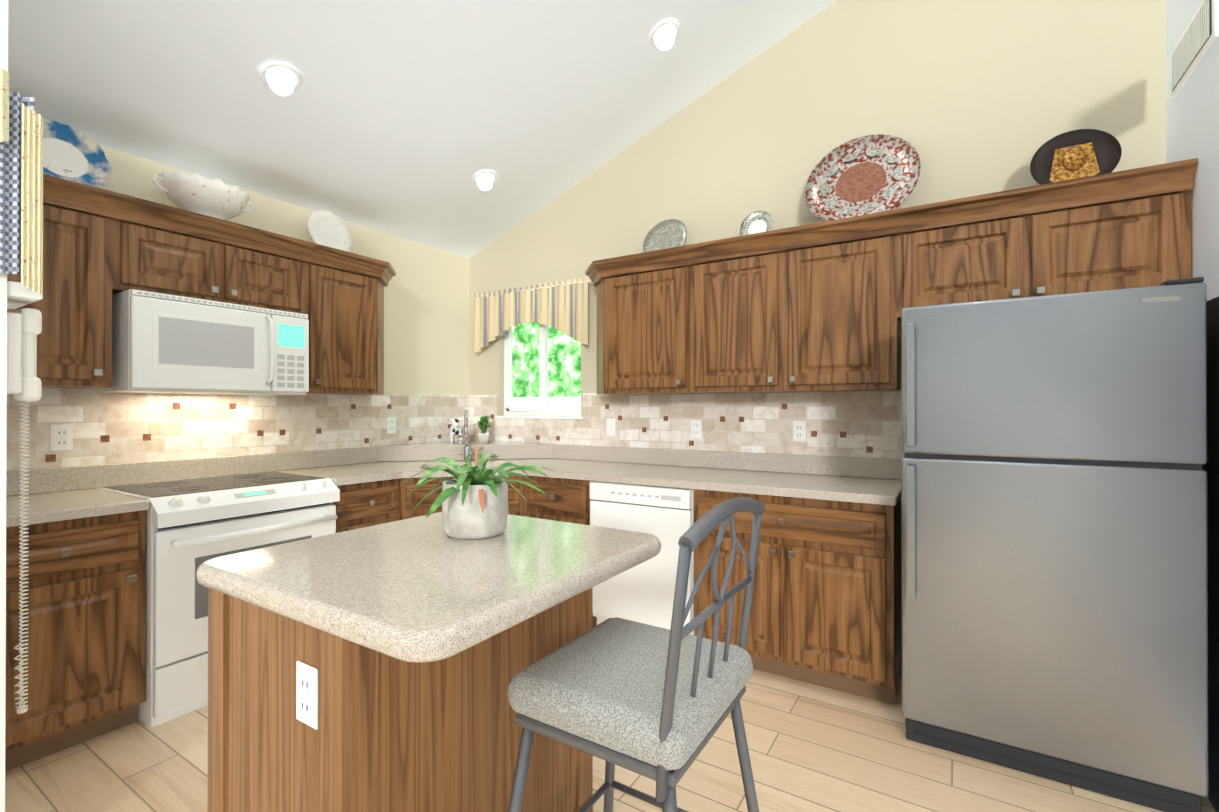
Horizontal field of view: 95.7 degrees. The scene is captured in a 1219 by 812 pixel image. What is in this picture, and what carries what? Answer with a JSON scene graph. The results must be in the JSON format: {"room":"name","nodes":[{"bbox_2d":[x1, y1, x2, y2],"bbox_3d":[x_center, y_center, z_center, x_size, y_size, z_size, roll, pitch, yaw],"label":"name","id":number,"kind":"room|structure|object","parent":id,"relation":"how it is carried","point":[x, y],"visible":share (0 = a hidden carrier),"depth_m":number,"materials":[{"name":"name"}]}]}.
{"room":"kitchen","nodes":[
{"label":"kitchen","id":0,"kind":"room"},
{"bbox_2d":[0,0,7,811],"bbox_3d":[-2.167,-0.174,1.741,1.190,2.922,0.150,0,0,32],"label":"wall","id":1,"kind":"structure","parent":0,"point":[3,275],"depth_m":1.48,"materials":[{"name":"white paint"}]},
{"bbox_2d":[0,68,42,308],"bbox_3d":[-1.746,-0.591,1.519,0.341,0.585,0.220,0,0,32],"label":"valance","id":2,"kind":"object","parent":1,"relation":"attached to","point":[21,187],"visible":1,"depth_m":1.49,"materials":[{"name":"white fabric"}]},
{"bbox_2d":[7,308,41,713],"bbox_3d":[-1.686,0.300,1.574,0.130,1.157,0.080,0,0,32],"label":"phone","id":3,"kind":"object","parent":1,"relation":"attached to","point":[24,330],"visible":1,"depth_m":1.57,"materials":[{"name":"white plastic"}]},
{"bbox_2d":[42,144,469,488],"bbox_3d":[-2.889,-0.003,1.823,0.120,2.580,6.620,0,0,32],"label":"wall","id":4,"kind":"structure","parent":0,"point":[426,316],"depth_m":3.98,"materials":[{"name":"beige paint"}]},
{"bbox_2d":[7,190,118,387],"bbox_3d":[-2.369,-0.456,2.236,0.316,0.750,0.467,0,0,32],"label":"upper cabinet","id":5,"kind":"object","parent":4,"relation":"attached to","point":[101,246],"depth_m":2.25,"materials":[{"name":"brown wood"}]},
{"bbox_2d":[43,118,111,187],"bbox_3d":[-2.332,-1.056,2.350,0.160,0.314,0.321,0,0,32],"label":"plate","id":6,"kind":"object","parent":5,"relation":"on","point":[71,153],"visible":0.6,"depth_m":2.38,"materials":[{"name":"blue ceramic"}]},
{"bbox_2d":[119,210,310,317],"bbox_3d":[-2.026,-0.665,2.782,0.316,0.328,0.820,0,0,32],"label":"upper cabinet","id":7,"kind":"object","parent":4,"relation":"attached to","point":[157,255],"depth_m":2.65,"materials":[{"name":"brown wood"}]},
{"bbox_2d":[152,170,253,219],"bbox_3d":[-2.024,-1.003,2.770,0.283,0.213,0.443,0,0,32],"label":"tureen","id":8,"kind":"object","parent":7,"relation":"on","point":[214,198],"visible":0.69,"depth_m":2.68,"materials":[{"name":"ceramic"}]},
{"bbox_2d":[98,289,308,395],"bbox_3d":[-1.962,-0.278,2.740,0.448,0.434,0.758,0,0,32],"label":"microwave","id":9,"kind":"object","parent":7,"relation":"attached to","point":[167,344],"visible":1,"depth_m":2.55,"materials":[{"name":"white"}]},
{"bbox_2d":[6,388,469,470],"bbox_3d":[-1.886,0.142,3.285,0.019,0.469,2.760,0,0,32],"label":"tile backsplash","id":10,"kind":"structure","parent":4,"relation":"attached to","point":[68,427],"depth_m":2.91,"materials":[{"name":"tile"}]},
{"bbox_2d":[307,254,382,394],"bbox_3d":[-1.685,-0.452,3.322,0.316,0.750,0.460,0,0,32],"label":"upper cabinet","id":11,"kind":"object","parent":4,"relation":"attached to","point":[346,320],"depth_m":3.24,"materials":[{"name":"brown wood"}]},
{"bbox_2d":[307,210,352,251],"bbox_3d":[-1.700,-1.040,3.346,0.152,0.290,0.286,0,0,32],"label":"plate","id":12,"kind":"object","parent":11,"relation":"on","point":[328,228],"visible":0.83,"depth_m":3.35,"materials":[{"name":"white ceramic"}]},
{"bbox_2d":[8,0,835,257],"bbox_3d":[-1.104,-1.997,0.706,4.100,1.560,6.620,0,0,32],"label":"ceiling","id":13,"kind":"structure","parent":0,"point":[407,119],"depth_m":2.77,"materials":[{"name":"white paint"}]},
{"bbox_2d":[259,61,302,91],"bbox_3d":[-1.479,-1.484,2.488,0.160,0.062,0.170,0,0,32],"label":"recessed light","id":14,"kind":"object","parent":13,"relation":"in","point":[279,76],"visible":1,"depth_m":2.48,"materials":[{"name":"white"}]},
{"bbox_2d":[472,169,497,186],"bbox_3d":[-0.806,-1.476,3.577,0.160,0.062,0.170,0,0,32],"label":"recessed light","id":15,"kind":"object","parent":13,"relation":"in","point":[484,178],"visible":1,"depth_m":3.57,"materials":[{"name":"white"}]},
{"bbox_2d":[649,19,680,47],"bbox_3d":[0.289,-1.941,2.878,0.160,0.062,0.170,0,0,32],"label":"recessed light","id":16,"kind":"object","parent":13,"relation":"in","point":[664,33],"visible":1,"depth_m":2.88,"materials":[{"name":"white"}]},
{"bbox_2d":[5,669,1215,811],"bbox_3d":[-1.136,1.313,0.643,4.340,0.060,6.740,0,0,32],"label":"floor","id":17,"kind":"structure","parent":0,"point":[813,748],"depth_m":1.93,"materials":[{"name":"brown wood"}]},
{"bbox_2d":[5,510,145,771],"bbox_3d":[-2.227,0.852,2.158,0.635,0.874,0.492,0,0,32],"label":"base cabinet","id":18,"kind":"object","parent":17,"relation":"on","point":[86,610],"visible":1,"depth_m":2.04,"materials":[{"name":"brown wood"}]},
{"bbox_2d":[99,471,339,727],"bbox_3d":[-1.836,0.830,2.657,0.699,0.920,0.758,0,0,32],"label":"range","id":19,"kind":"object","parent":17,"relation":"on","point":[193,525],"visible":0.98,"depth_m":2.31,"materials":[{"name":"white metal"}]},
{"bbox_2d":[332,478,403,532],"bbox_3d":[-1.582,0.855,3.209,0.606,0.874,0.435,0,0,32],"label":"base cabinet","id":20,"kind":"object","parent":17,"relation":"on","point":[362,505],"depth_m":3.05,"materials":[{"name":"brown wood"}]},
{"bbox_2d":[196,512,660,811],"bbox_3d":[-0.418,0.828,1.452,0.855,0.915,0.870,0,0,32],"label":"kitchen island","id":21,"kind":"object","parent":17,"relation":"on","point":[376,668],"visible":0.77,"depth_m":1.20,"materials":[{"name":"brown wood"}]},
{"bbox_2d":[401,446,555,539],"bbox_3d":[-0.387,0.243,1.626,0.519,0.255,0.479,0,0,32],"label":"potted plant","id":22,"kind":"object","parent":21,"relation":"on","point":[473,501],"visible":1,"depth_m":1.53,"materials":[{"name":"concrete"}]},
{"bbox_2d":[404,475,523,518],"bbox_3d":[-0.966,0.857,3.727,1.097,0.874,1.097,0,0,32],"label":"base cabinet","id":23,"kind":"object","parent":17,"relation":"on","point":[515,499],"depth_m":3.27,"materials":[{"name":"brown wood"}]},
{"bbox_2d":[6,440,901,527],"bbox_3d":[-0.553,0.427,2.465,3.141,0.314,2.793,0,0,32],"label":"countertop","id":24,"kind":"structure","parent":23,"relation":"on","point":[62,493],"depth_m":2.99,"materials":[{"name":"stone"}]},
{"bbox_2d":[449,418,462,442],"bbox_3d":[-1.139,0.181,4.103,0.174,0.188,0.174,0,0,32],"label":"cow figurine","id":25,"kind":"object","parent":24,"relation":"on","point":[456,428],"visible":1,"depth_m":4.06,"materials":[{"name":"white ceramic"}]},
{"bbox_2d":[462,409,493,460],"bbox_3d":[-0.938,0.201,3.773,0.166,0.356,0.270,0,0,32],"label":"faucet","id":26,"kind":"object","parent":24,"relation":"on","point":[467,451],"visible":0.92,"depth_m":3.78,"materials":[{"name":"silver metal"}]},
{"bbox_2d":[474,415,492,442],"bbox_3d":[-0.952,0.172,4.172,0.173,0.205,0.174,0,0,32],"label":"plant","id":27,"kind":"object","parent":24,"relation":"on","point":[483,426],"visible":1,"depth_m":4.14,"materials":[{"name":"green plant"}]},
{"bbox_2d":[524,475,596,626],"bbox_3d":[-0.160,0.857,3.509,0.500,0.874,0.607,0,0,32],"label":"base cabinet","id":28,"kind":"object","parent":17,"relation":"on","point":[566,500],"depth_m":3.24,"materials":[{"name":"brown wood"}]},
{"bbox_2d":[508,497,764,811],"bbox_3d":[0.063,0.740,1.250,0.512,1.092,0.527,0,0,32],"label":"bar stool","id":29,"kind":"object","parent":17,"relation":"on","point":[658,705],"visible":1,"depth_m":1.13,"materials":[{"name":"fabric"}]},
{"bbox_2d":[590,481,693,634],"bbox_3d":[0.297,0.858,3.180,0.613,0.868,0.582,0,0,32],"label":"dishwasher","id":30,"kind":"object","parent":17,"relation":"on","point":[643,592],"visible":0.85,"depth_m":2.91,"materials":[{"name":"white metal"}]},
{"bbox_2d":[694,489,901,704],"bbox_3d":[0.956,0.854,2.790,0.904,0.874,0.635,0,0,32],"label":"base cabinet","id":31,"kind":"object","parent":17,"relation":"on","point":[826,607],"visible":0.85,"depth_m":2.48,"materials":[{"name":"brown wood"}]},
{"bbox_2d":[901,277,1208,811],"bbox_3d":[1.660,0.447,2.197,0.830,1.684,0.807,0,0,32],"label":"refrigerator","id":32,"kind":"object","parent":17,"relation":"on","point":[1054,556],"visible":1,"depth_m":1.86,"materials":[{"name":"grey metal"}]},
{"bbox_2d":[1202,296,1218,811],"bbox_3d":[2.082,0.473,1.959,0.048,1.630,0.750,0,0,32],"label":"filler panel","id":33,"kind":"object","parent":17,"relation":"on","point":[1210,467],"depth_m":1.77,"materials":[{"name":"grey"}]},
{"bbox_2d":[469,0,1165,419],"bbox_3d":[0.632,-0.716,3.461,4.100,4.020,0.140,0,0,32],"label":"wall","id":34,"kind":"structure","parent":0,"point":[965,98],"depth_m":2.94,"materials":[{"name":"beige paint"}]},
{"bbox_2d":[474,277,589,352],"bbox_3d":[-0.612,-0.654,4.088,1.105,0.470,0.052,0,0,32],"label":"window valance","id":35,"kind":"object","parent":34,"relation":"attached to","point":[561,306],"visible":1,"depth_m":4.04,"materials":[{"name":"fabric"}]},
{"bbox_2d":[497,416,582,419],"bbox_3d":[-0.520,0.086,4.123,0.820,0.020,0.062,0,0,32],"label":"window sill","id":36,"kind":"structure","parent":34,"relation":"attached to","point":[534,417],"depth_m":4.09,"materials":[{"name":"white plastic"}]},
{"bbox_2d":[504,323,580,415],"bbox_3d":[-0.493,-0.329,4.168,0.780,0.810,0.058,0,0,32],"label":"window","id":37,"kind":"structure","parent":34,"relation":"in","point":[509,410],"depth_m":4.17,"materials":[{"name":"white plastic"}]},
{"bbox_2d":[470,391,903,458],"bbox_3d":[0.186,0.144,3.643,3.144,0.469,0.021,0,0,32],"label":"tile backsplash","id":38,"kind":"structure","parent":34,"relation":"attached to","point":[867,424],"depth_m":3.31,"materials":[{"name":"tile"}]},
{"bbox_2d":[585,158,1197,394],"bbox_3d":[1.030,-0.487,2.905,2.828,0.816,0.369,0,0,32],"label":"upper cabinet","id":39,"kind":"object","parent":34,"relation":"attached to","point":[817,307],"visible":1,"depth_m":2.65,"materials":[{"name":"brown wood"}]},
{"bbox_2d":[643,219,686,251],"bbox_3d":[0.345,-1.041,3.455,0.300,0.284,0.107,0,0,32],"label":"plate","id":40,"kind":"object","parent":39,"relation":"on","point":[668,233],"visible":0.69,"depth_m":3.49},
{"bbox_2d":[740,211,773,235],"bbox_3d":[0.828,-0.996,3.096,0.190,0.199,0.115,0,0,32],"label":"decorative plate","id":41,"kind":"object","parent":39,"relation":"on","point":[757,222],"visible":0.65,"depth_m":3.11,"materials":[{"name":"white ceramic"}]},
{"bbox_2d":[805,134,920,221],"bbox_3d":[1.280,-1.157,2.821,0.540,0.512,0.181,0,0,32],"label":"platter","id":42,"kind":"object","parent":39,"relation":"on","point":[868,174],"visible":0.92,"depth_m":2.83,"materials":[{"name":"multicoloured ceramic"}]},
{"bbox_2d":[1030,129,1121,184],"bbox_3d":[1.988,-1.038,2.369,0.300,0.279,0.160,0,0,32],"label":"plate","id":43,"kind":"object","parent":39,"relation":"on","point":[1076,154],"visible":0.83,"depth_m":2.35,"materials":[{"name":"black ceramic"}]},
{"bbox_2d":[1165,0,1218,300],"bbox_3d":[0.682,-0.751,-0.422,0.120,4.060,6.620,0,0,32],"label":"wall","id":44,"kind":"structure","parent":0,"point":[1192,119],"depth_m":1.99,"materials":[{"name":"white paint"}]},
{"bbox_2d":[1171,0,1218,99],"bbox_3d":[2.144,-1.327,2.034,0.017,0.190,0.450,0,0,32],"label":"air vent","id":45,"kind":"object","parent":44,"relation":"in","point":[1197,39],"visible":1,"depth_m":2.00,"materials":[{"name":"white metal"}]},
{"label":"outside","id":46,"kind":"structure","parent":0,"visible":0},
{"bbox_2d":[512,322,580,411],"bbox_3d":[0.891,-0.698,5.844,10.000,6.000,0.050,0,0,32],"label":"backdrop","id":47,"kind":"structure","parent":46,"point":[559,338],"depth_m":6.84,"materials":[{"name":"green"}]}
]}

